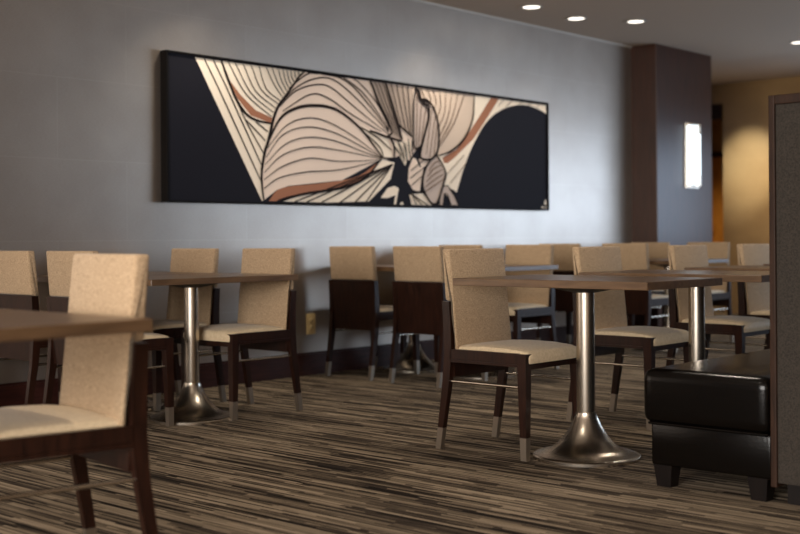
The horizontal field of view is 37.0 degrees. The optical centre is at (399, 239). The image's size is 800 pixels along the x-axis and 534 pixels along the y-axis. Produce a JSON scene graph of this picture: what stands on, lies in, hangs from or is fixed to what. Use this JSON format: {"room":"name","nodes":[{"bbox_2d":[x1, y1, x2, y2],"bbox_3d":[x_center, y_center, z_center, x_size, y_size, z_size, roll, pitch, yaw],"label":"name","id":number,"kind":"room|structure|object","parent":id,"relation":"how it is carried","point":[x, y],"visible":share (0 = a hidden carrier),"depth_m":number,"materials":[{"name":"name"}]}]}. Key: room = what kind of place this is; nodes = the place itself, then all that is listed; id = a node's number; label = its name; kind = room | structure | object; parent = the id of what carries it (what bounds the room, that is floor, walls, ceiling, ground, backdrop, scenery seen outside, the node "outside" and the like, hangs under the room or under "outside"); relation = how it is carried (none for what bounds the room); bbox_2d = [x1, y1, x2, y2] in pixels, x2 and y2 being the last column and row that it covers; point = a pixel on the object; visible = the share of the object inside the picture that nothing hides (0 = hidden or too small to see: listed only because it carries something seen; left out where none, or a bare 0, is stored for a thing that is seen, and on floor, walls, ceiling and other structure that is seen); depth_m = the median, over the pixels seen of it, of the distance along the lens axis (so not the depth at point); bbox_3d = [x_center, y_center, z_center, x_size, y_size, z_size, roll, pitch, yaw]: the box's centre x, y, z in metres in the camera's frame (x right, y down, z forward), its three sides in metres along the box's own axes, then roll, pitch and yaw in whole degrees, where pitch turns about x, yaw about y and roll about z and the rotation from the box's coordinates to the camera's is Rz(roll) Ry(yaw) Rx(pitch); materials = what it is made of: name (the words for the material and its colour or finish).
{"room":"eatery","nodes":[
{"label":"eatery","id":0,"kind":"room"},
{"bbox_2d":[0,0,631,383],"bbox_3d":[-2.685,-0.419,5.911,0.120,2.710,14.390,0,0,42],"label":"wall","id":1,"kind":"structure","parent":0,"point":[80,111],"depth_m":7.78,"materials":[{"name":"grey paint"}]},
{"bbox_2d":[306,313,315,334],"bbox_3d":[-0.603,0.576,8.113,0.014,0.140,0.082,0,0,42],"label":"wall outlet","id":2,"kind":"object","parent":1,"relation":"attached to","point":[310,318],"visible":1,"depth_m":8.11,"materials":[{"name":"brown plastic"}]},
{"bbox_2d":[0,319,628,407],"bbox_3d":[-2.626,0.858,5.866,0.016,0.155,14.390,0,0,42],"label":"baseboard","id":3,"kind":"structure","parent":1,"relation":"attached to","point":[309,363],"depth_m":7.93,"materials":[{"name":"brown wood"}]},
{"bbox_2d":[160,50,548,210],"bbox_3d":[-0.091,-0.689,8.653,0.063,0.912,3.969,0,0,42],"label":"wall art","id":4,"kind":"object","parent":1,"relation":"attached to","point":[234,131],"visible":1,"depth_m":8.26,"materials":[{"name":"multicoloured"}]},
{"bbox_2d":[411,0,631,47],"bbox_3d":[-2.646,-1.768,5.867,0.012,0.014,14.390,0,0,42],"label":"trim","id":5,"kind":"structure","parent":1,"relation":"attached to","point":[420,1],"depth_m":9.86,"materials":[{"name":"grey paint"}]},
{"bbox_2d":[0,306,799,533],"bbox_3d":[2.672,0.949,5.944,14.000,0.100,21.600,0,0,42],"label":"floor","id":6,"kind":"structure","parent":0,"point":[361,455],"depth_m":4.62,"materials":[{"name":"carpet"}]},
{"bbox_2d":[0,251,62,405],"bbox_3d":[-1.855,0.494,6.243,0.424,0.872,0.494,0,0,42],"label":"dining chair","id":7,"kind":"object","parent":6,"relation":"on","point":[18,275],"visible":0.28,"depth_m":6.02,"materials":[{"name":"beige fabric"}]},
{"bbox_2d":[0,310,152,342],"bbox_3d":[-1.115,0.557,2.657,0.600,0.735,0.940,0,0,42],"label":"pedestal table","id":8,"kind":"object","parent":6,"relation":"on","point":[15,325],"visible":1,"depth_m":2.71,"materials":[{"name":"brown wood"}]},
{"bbox_2d":[0,253,157,533],"bbox_3d":[-0.946,0.482,3.127,0.509,0.882,0.437,0,0,-38],"label":"dining chair","id":9,"kind":"object","parent":6,"relation":"on","point":[100,415],"visible":0.91,"depth_m":3.09,"materials":[{"name":"beige fabric"}]},
{"bbox_2d":[42,251,173,426],"bbox_3d":[-1.439,0.491,5.868,0.424,0.872,0.494,0,0,42],"label":"dining chair","id":10,"kind":"object","parent":6,"relation":"on","point":[59,263],"visible":0.36,"depth_m":5.83,"materials":[{"name":"beige fabric"}]},
{"bbox_2d":[37,271,204,410],"bbox_3d":[-1.533,0.560,6.577,0.600,0.735,0.940,0,0,42],"label":"pedestal table","id":11,"kind":"object","parent":6,"relation":"on","point":[40,278],"visible":0.05,"depth_m":6.54,"materials":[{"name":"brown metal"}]},
{"bbox_2d":[147,248,226,410],"bbox_3d":[-1.312,0.490,6.755,0.424,0.872,0.494,0,0,42],"label":"dining chair","id":12,"kind":"object","parent":6,"relation":"on","point":[203,260],"visible":0.59,"depth_m":6.77,"materials":[{"name":"beige fabric"}]},
{"bbox_2d":[147,273,297,424],"bbox_3d":[-1.073,0.557,6.154,0.600,0.735,0.940,0,0,42],"label":"pedestal table","id":13,"kind":"object","parent":6,"relation":"on","point":[192,406],"visible":0.95,"depth_m":6.10,"materials":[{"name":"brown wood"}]},
{"bbox_2d":[181,248,302,420],"bbox_3d":[-0.847,0.487,6.390,0.424,0.872,0.494,0,0,42],"label":"dining chair","id":14,"kind":"object","parent":6,"relation":"on","point":[266,320],"visible":0.89,"depth_m":6.40,"materials":[{"name":"beige fabric"}]},
{"bbox_2d":[325,246,419,380],"bbox_3d":[-0.187,0.482,8.078,0.424,0.872,0.494,0,0,42],"label":"dining chair","id":15,"kind":"object","parent":6,"relation":"on","point":[354,288],"visible":0.82,"depth_m":7.92,"materials":[{"name":"brown wood"}]},
{"bbox_2d":[376,264,434,372],"bbox_3d":[0.096,0.549,8.399,0.600,0.735,0.940,0,0,42],"label":"pedestal table","id":16,"kind":"object","parent":6,"relation":"on","point":[404,364],"visible":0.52,"depth_m":8.29,"materials":[{"name":"silver metal"}]},
{"bbox_2d":[388,246,487,387],"bbox_3d":[0.245,0.479,7.662,0.424,0.872,0.494,0,0,42],"label":"dining chair","id":17,"kind":"object","parent":6,"relation":"on","point":[418,287],"visible":0.66,"depth_m":7.52,"materials":[{"name":"brown wood"}]},
{"bbox_2d":[400,245,482,356],"bbox_3d":[0.318,0.479,8.638,0.424,0.872,0.494,0,0,42],"label":"dining chair","id":18,"kind":"object","parent":6,"relation":"on","point":[403,339],"visible":0.05,"depth_m":8.65,"materials":[{"name":"brown wood"}]},
{"bbox_2d":[453,264,557,379],"bbox_3d":[0.545,0.546,7.994,0.600,0.735,0.940,0,0,42],"label":"pedestal table","id":19,"kind":"object","parent":6,"relation":"on","point":[508,267],"visible":0.06,"depth_m":7.84,"materials":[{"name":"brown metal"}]},
{"bbox_2d":[436,248,576,461],"bbox_3d":[0.478,0.478,5.220,0.494,0.872,0.424,0,0,42],"label":"dining chair","id":20,"kind":"object","parent":6,"relation":"on","point":[476,320],"visible":0.93,"depth_m":5.20,"materials":[{"name":"beige fabric"}]},
{"bbox_2d":[505,245,558,371],"bbox_3d":[0.793,0.475,8.344,0.424,0.872,0.494,0,0,42],"label":"dining chair","id":21,"kind":"object","parent":6,"relation":"on","point":[525,304],"visible":0.47,"depth_m":8.37,"materials":[{"name":"beige fabric"}]},
{"bbox_2d":[536,244,580,343],"bbox_3d":[1.433,0.471,9.876,0.424,0.872,0.494,0,0,42],"label":"dining chair","id":22,"kind":"object","parent":6,"relation":"on","point":[563,254],"visible":0.34,"depth_m":9.71,"materials":[{"name":"beige fabric"}]},
{"bbox_2d":[453,274,722,467],"bbox_3d":[0.776,0.537,4.988,0.940,0.750,0.600,0,0,42],"label":"pedestal table","id":23,"kind":"object","parent":6,"relation":"on","point":[585,444],"visible":1,"depth_m":4.92,"materials":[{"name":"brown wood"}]},
{"bbox_2d":[566,246,688,429],"bbox_3d":[1.157,0.473,5.995,0.494,0.872,0.424,0,0,42],"label":"dining chair","id":24,"kind":"object","parent":6,"relation":"on","point":[613,334],"visible":0.62,"depth_m":5.99,"materials":[{"name":"beige fabric"}]},
{"bbox_2d":[602,243,677,351],"bbox_3d":[1.892,0.468,9.489,0.424,0.872,0.494,0,0,42],"label":"dining chair","id":25,"kind":"object","parent":6,"relation":"on","point":[634,256],"visible":0.41,"depth_m":9.28,"materials":[{"name":"brown wood"}]},
{"bbox_2d":[631,242,669,325],"bbox_3d":[2.143,0.466,10.709,0.424,0.872,0.494,0,0,42],"label":"dining chair","id":26,"kind":"object","parent":6,"relation":"on","point":[655,249],"visible":0.16,"depth_m":10.75,"materials":[{"name":"beige fabric"}]},
{"bbox_2d":[579,270,769,361],"bbox_3d":[1.417,0.532,5.700,0.940,0.750,0.600,0,0,42],"label":"pedestal table","id":27,"kind":"object","parent":6,"relation":"on","point":[696,295],"visible":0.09,"depth_m":5.66,"materials":[{"name":"silver metal"}]},
{"bbox_2d":[649,258,728,350],"bbox_3d":[2.219,0.534,9.851,0.600,0.735,0.940,0,0,42],"label":"pedestal table","id":28,"kind":"object","parent":6,"relation":"on","point":[664,262],"visible":0.13,"depth_m":9.82,"materials":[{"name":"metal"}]},
{"bbox_2d":[662,242,733,341],"bbox_3d":[2.574,0.463,10.320,0.424,0.872,0.494,0,0,42],"label":"dining chair","id":29,"kind":"object","parent":6,"relation":"on","point":[721,294],"visible":0.3,"depth_m":10.33,"materials":[{"name":"beige fabric"}]},
{"bbox_2d":[644,349,774,501],"bbox_3d":[2.592,0.682,5.934,0.502,0.434,4.520,0,0,42],"label":"leather bench","id":30,"kind":"object","parent":6,"relation":"on","point":[713,414],"visible":0.95,"depth_m":4.26,"materials":[{"name":"black leather"}]},
{"bbox_2d":[644,349,770,433],"bbox_3d":[2.591,0.566,5.934,0.502,0.202,4.520,0,0,42],"label":"seat cushion","id":31,"kind":"object","parent":30,"relation":"on","point":[730,394],"depth_m":4.28,"materials":[{"name":"black leather"}]},
{"bbox_2d":[666,245,769,365],"bbox_3d":[1.807,0.469,6.761,0.494,0.872,0.424,0,0,42],"label":"dining chair","id":32,"kind":"object","parent":6,"relation":"on","point":[680,257],"visible":0.47,"depth_m":6.73,"materials":[{"name":"beige fabric"}]},
{"bbox_2d":[684,265,768,270],"bbox_3d":[2.114,0.527,6.472,0.940,0.750,0.600,0,0,42],"label":"pedestal table","id":33,"kind":"object","parent":6,"relation":"on","point":[732,267],"visible":0.02,"depth_m":6.48,"materials":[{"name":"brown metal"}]},
{"bbox_2d":[737,244,769,349],"bbox_3d":[2.376,0.465,7.393,0.494,0.872,0.424,0,0,42],"label":"dining chair","id":34,"kind":"object","parent":6,"relation":"on","point":[753,297],"visible":0.31,"depth_m":7.40,"materials":[{"name":"beige fabric"}]},
{"bbox_2d":[768,93,799,505],"bbox_3d":[3.006,0.196,5.558,0.618,1.400,4.520,0,0,42],"label":"wall","id":35,"kind":"structure","parent":6,"relation":"on","point":[783,109],"depth_m":4.06,"materials":[{"name":"brown wood"}]},
{"bbox_2d":[422,0,799,60],"bbox_3d":[1.805,-1.865,2.771,11.010,0.120,15.750,0,0,42],"label":"ceiling","id":36,"kind":"structure","parent":0,"point":[717,29],"depth_m":9.87,"materials":[{"name":"beige paint"}]},
{"bbox_2d":[520,4,542,9],"bbox_3d":[1.016,-1.796,9.237,0.184,0.008,0.184,0,0,42],"label":"recessed light","id":37,"kind":"object","parent":36,"relation":"in","point":[532,6],"visible":1,"depth_m":9.21,"materials":[{"name":"grey"}]},
{"bbox_2d":[565,16,587,20],"bbox_3d":[1.437,-1.799,9.733,0.184,0.008,0.184,0,0,42],"label":"recessed light","id":38,"kind":"object","parent":36,"relation":"in","point":[573,18],"visible":1,"depth_m":9.72,"materials":[{"name":"grey"}]},
{"bbox_2d":[625,19,646,23],"bbox_3d":[1.953,-1.803,9.887,0.184,0.008,0.184,0,0,42],"label":"recessed light","id":39,"kind":"object","parent":36,"relation":"in","point":[634,21],"visible":1,"depth_m":9.87,"materials":[{"name":"grey"}]},
{"bbox_2d":[711,51,799,62],"bbox_3d":[6.007,-1.910,9.666,14.000,0.150,0.120,0,0,42],"label":"trim","id":40,"kind":"structure","parent":36,"relation":"attached to","point":[792,51],"depth_m":11.88,"materials":[{"name":"beige"}]},
{"bbox_2d":[789,41,799,43],"bbox_3d":[3.679,-1.815,11.011,0.184,0.008,0.184,0,0,42],"label":"recessed light","id":41,"kind":"object","parent":36,"relation":"in","point":[792,42],"visible":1,"depth_m":11.00,"materials":[{"name":"grey"}]},
{"bbox_2d":[631,44,711,326],"bbox_3d":[2.483,-0.455,11.660,0.680,2.710,1.070,0,0,42],"label":"wall pillar","id":42,"kind":"structure","parent":0,"point":[671,87],"depth_m":11.20,"materials":[{"name":"brown wood"}]},
{"bbox_2d":[685,122,700,188],"bbox_3d":[2.844,-0.806,11.486,0.091,0.630,0.260,0,0,42],"label":"wall sconce","id":43,"kind":"object","parent":42,"relation":"attached to","point":[692,130],"visible":1,"depth_m":11.43,"materials":[{"name":"white glass"}]},
{"bbox_2d":[712,120,722,151],"bbox_3d":[5.446,-0.501,17.248,3.000,2.760,0.120,0,0,42],"label":"wall","id":44,"kind":"structure","parent":0,"point":[717,126],"depth_m":17.80,"materials":[{"name":"brown wood"}]},
{"bbox_2d":[712,152,722,241],"bbox_3d":[4.915,-0.207,17.552,1.160,2.180,0.133,0,0,42],"label":"door","id":45,"kind":"structure","parent":44,"relation":"in","point":[717,157],"depth_m":17.73,"materials":[{"name":"brown wood"}]},
{"bbox_2d":[711,76,799,313],"bbox_3d":[4.039,-0.491,14.342,4.600,2.760,0.120,0,0,42],"label":"wall","id":46,"kind":"structure","parent":0,"point":[745,104],"depth_m":14.19,"materials":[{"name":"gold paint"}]},
{"bbox_2d":[711,104,722,120],"bbox_3d":[3.571,-1.538,14.758,0.960,0.180,0.160,0,0,42],"label":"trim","id":47,"kind":"structure","parent":46,"relation":"attached to","point":[716,109],"depth_m":14.42,"materials":[{"name":"brown wood"}]},
{"bbox_2d":[711,53,799,84],"bbox_3d":[7.965,-1.948,11.838,14.000,0.100,5.730,0,0,42],"label":"ceiling","id":48,"kind":"structure","parent":0,"point":[785,65],"depth_m":13.15,"materials":[{"name":"beige paint"}]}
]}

